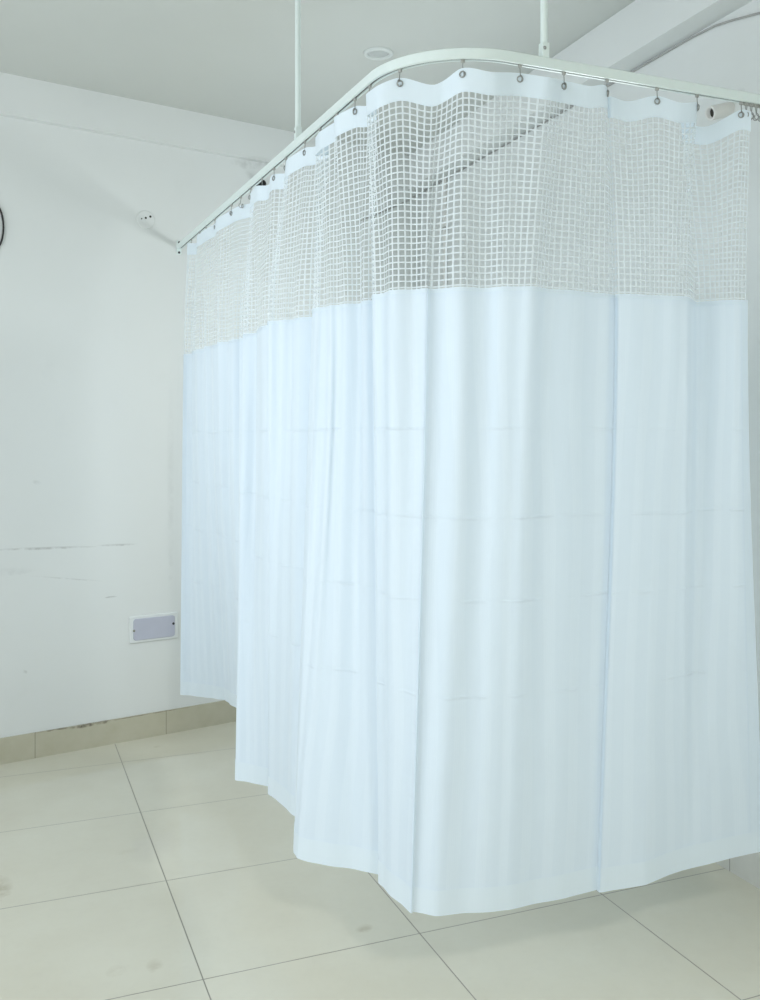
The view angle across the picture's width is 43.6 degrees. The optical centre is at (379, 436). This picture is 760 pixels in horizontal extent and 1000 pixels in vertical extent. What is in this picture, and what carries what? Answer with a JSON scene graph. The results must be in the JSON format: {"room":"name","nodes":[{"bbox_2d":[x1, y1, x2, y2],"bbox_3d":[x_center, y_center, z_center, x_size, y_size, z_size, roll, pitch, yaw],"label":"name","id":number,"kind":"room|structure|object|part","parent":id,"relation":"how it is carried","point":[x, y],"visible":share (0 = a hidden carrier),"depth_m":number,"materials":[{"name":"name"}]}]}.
{"room":"hospital room","nodes":[
{"label":"hospital room","id":0,"kind":"room"},
{"bbox_2d":[0,116,421,737],"bbox_3d":[-1.797,-0.075,4.081,4.894,2.950,1.287,0,0,-22],"label":"wall","id":1,"kind":"structure","parent":0,"point":[92,299],"depth_m":4.32,"materials":[{"name":"white paint"}]},
{"bbox_2d":[0,208,4,245],"bbox_3d":[-1.685,-1.015,4.020,0.184,0.466,0.008,0,0,-34],"label":"cable loop","id":2,"kind":"object","parent":1,"relation":"attached to","point":[1,213],"visible":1,"depth_m":4.07,"materials":[{"name":"black rubber"}]},
{"bbox_2d":[0,700,235,764],"bbox_3d":[-1.758,1.345,3.984,5.015,0.111,0.029,0,0,-34],"label":"baseboard","id":3,"kind":"structure","parent":1,"relation":"attached to","point":[16,748],"depth_m":4.33,"materials":[{"name":"tile"}]},
{"bbox_2d":[137,210,154,228],"bbox_3d":[-1.091,-1.012,4.426,0.086,0.086,0.006,0,0,-34],"label":"junction cover","id":4,"kind":"object","parent":1,"relation":"attached to","point":[145,219],"visible":1,"depth_m":4.42,"materials":[{"name":"white paint"}]},
{"bbox_2d":[129,612,177,643],"bbox_3d":[-1.056,0.892,4.444,0.234,0.124,0.016,0,0,-34],"label":"plate","id":5,"kind":"object","parent":1,"relation":"attached to","point":[162,626],"visible":1,"depth_m":4.44,"materials":[{"name":"white plastic"}]},
{"bbox_2d":[0,72,408,188],"bbox_3d":[-1.759,-1.468,3.986,5.027,0.185,0.083,0,0,-34],"label":"ceiling beam","id":6,"kind":"structure","parent":1,"relation":"attached to","point":[23,98],"depth_m":4.42,"materials":[{"name":"white paint"}]},
{"bbox_2d":[256,180,265,185],"bbox_3d":[-0.596,-1.262,4.735,0.042,0.052,0.058,0,0,-34],"label":"pipe stub","id":7,"kind":"object","parent":1,"relation":"attached to","point":[262,183],"visible":0.44,"depth_m":4.73,"materials":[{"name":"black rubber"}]},
{"bbox_2d":[0,0,634,155],"bbox_3d":[-0.616,-1.610,0.992,5.194,0.120,8.300,0,0,-22],"label":"ceiling","id":8,"kind":"structure","parent":0,"point":[229,59],"depth_m":3.75,"materials":[{"name":"paint"}]},
{"bbox_2d":[364,47,392,59],"bbox_3d":[-0.006,-1.545,3.832,0.120,0.010,0.120,0,0,-22],"label":"recessed light","id":9,"kind":"object","parent":8,"relation":"in","point":[373,53],"visible":1,"depth_m":3.82,"materials":[{"name":"white plastic"}]},
{"bbox_2d":[177,0,759,254],"bbox_3d":[-0.168,-1.209,3.171,2.950,0.682,1.095,0,0,40],"label":"rail","id":10,"kind":"object","parent":8,"relation":"hanging from","point":[541,62],"visible":0.99,"depth_m":2.40,"materials":[{"name":"metal"}]},
{"bbox_3d":[-0.252,-1.239,2.915,0.017,0.610,0.017,0,0,-22],"label":"suspension rod","id":11,"kind":"part","parent":10,"relation":"part of","materials":[{"name":"white metal"}]},
{"bbox_2d":[294,126,301,139],"bbox_3d":[-0.252,-0.931,2.915,0.020,0.037,0.020,0,0,-22],"label":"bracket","id":12,"kind":"object","parent":10,"relation":"attached to","point":[298,129],"depth_m":2.91,"materials":[{"name":"white metal"}]},
{"bbox_2d":[397,68,401,86],"bbox_3d":[0.046,-0.868,2.294,0.009,0.045,0.015,0,0,43],"label":"curtain hook","id":13,"kind":"object","parent":10,"relation":"hanging from","point":[399,70],"visible":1,"depth_m":2.29,"materials":[{"name":"grey metal"}]},
{"bbox_2d":[180,68,759,915],"bbox_3d":[-0.197,0.135,3.092,2.537,2.010,0.923,0,0,41],"label":"privacy curtain","id":14,"kind":"object","parent":10,"relation":"hanging from","point":[466,572],"visible":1,"depth_m":2.41,"materials":[{"name":"fabric"}]},
{"bbox_3d":[-0.220,-0.588,3.084,2.524,0.463,0.816,0,0,43],"label":"net panel","id":15,"kind":"part","parent":14,"relation":"part of","materials":[{"name":"white fabric"}]},
{"bbox_2d":[184,290,750,890],"bbox_3d":[-0.185,0.361,3.092,2.506,1.441,0.892,0,0,41],"label":"drape","id":16,"kind":"object","parent":14,"relation":"hanging from","point":[467,573],"depth_m":2.41,"materials":[{"name":"fabric"}]},
{"bbox_2d":[518,64,521,81],"bbox_3d":[0.336,-0.868,2.266,0.013,0.045,0.010,0,0,38],"label":"curtain hook","id":17,"kind":"object","parent":10,"relation":"hanging from","point":[519,65],"visible":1,"depth_m":2.26,"materials":[{"name":"grey metal"}]},
{"bbox_3d":[0.396,-1.239,2.292,0.017,0.610,0.017,0,0,-22],"label":"suspension rod","id":18,"kind":"part","parent":10,"relation":"part of","materials":[{"name":"white metal"}]},
{"bbox_2d":[539,42,548,57],"bbox_3d":[0.396,-0.931,2.292,0.020,0.037,0.020,0,0,-22],"label":"socket","id":19,"kind":"object","parent":10,"relation":"attached to","point":[543,46],"depth_m":2.28,"materials":[{"name":"white metal"}]},
{"bbox_2d":[0,722,759,999],"bbox_3d":[-0.616,1.450,0.992,5.194,0.100,8.300,0,0,-22],"label":"floor","id":20,"kind":"structure","parent":0,"point":[140,869],"depth_m":2.75,"materials":[{"name":"tile"}]},
{"bbox_2d":[422,0,759,734],"bbox_3d":[1.652,-0.075,1.980,0.150,2.950,8.050,0,0,-22],"label":"wall","id":21,"kind":"structure","parent":0,"point":[727,55],"depth_m":3.45,"materials":[{"name":"white paint"}]},
{"bbox_2d":[441,178,446,287],"bbox_3d":[0.343,-0.040,5.017,0.024,2.650,0.040,0,0,-22],"label":"conduit","id":22,"kind":"object","parent":21,"relation":"attached to","point":[445,179],"visible":0.14,"depth_m":5.01,"materials":[{"name":"white plastic"}]},
{"bbox_2d":[361,12,759,220],"bbox_3d":[0.694,-1.262,3.639,0.395,0.211,3.444,0,0,-22],"label":"cable","id":23,"kind":"object","parent":21,"relation":"attached to","point":[757,13],"visible":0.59,"depth_m":3.45,"materials":[{"name":"grey plastic"}]},
{"bbox_2d":[407,0,752,191],"bbox_3d":[1.573,-1.465,1.868,0.120,0.190,7.900,0,0,-22],"label":"beam","id":24,"kind":"structure","parent":21,"relation":"attached to","point":[642,30],"depth_m":3.52,"materials":[{"name":"white paint"}]},
{"bbox_2d":[705,102,734,120],"bbox_3d":[1.096,-1.050,3.061,0.094,0.068,0.046,0,0,-22],"label":"pipe stub","id":25,"kind":"object","parent":21,"relation":"attached to","point":[718,111],"visible":0.98,"depth_m":3.05,"materials":[{"name":"white plastic"}]},
{"bbox_2d":[715,852,759,888],"bbox_3d":[1.615,1.345,1.884,0.030,0.111,7.900,0,0,-22],"label":"baseboard","id":26,"kind":"structure","parent":21,"relation":"attached to","point":[746,867],"depth_m":2.99,"materials":[{"name":"tile"}]}
]}

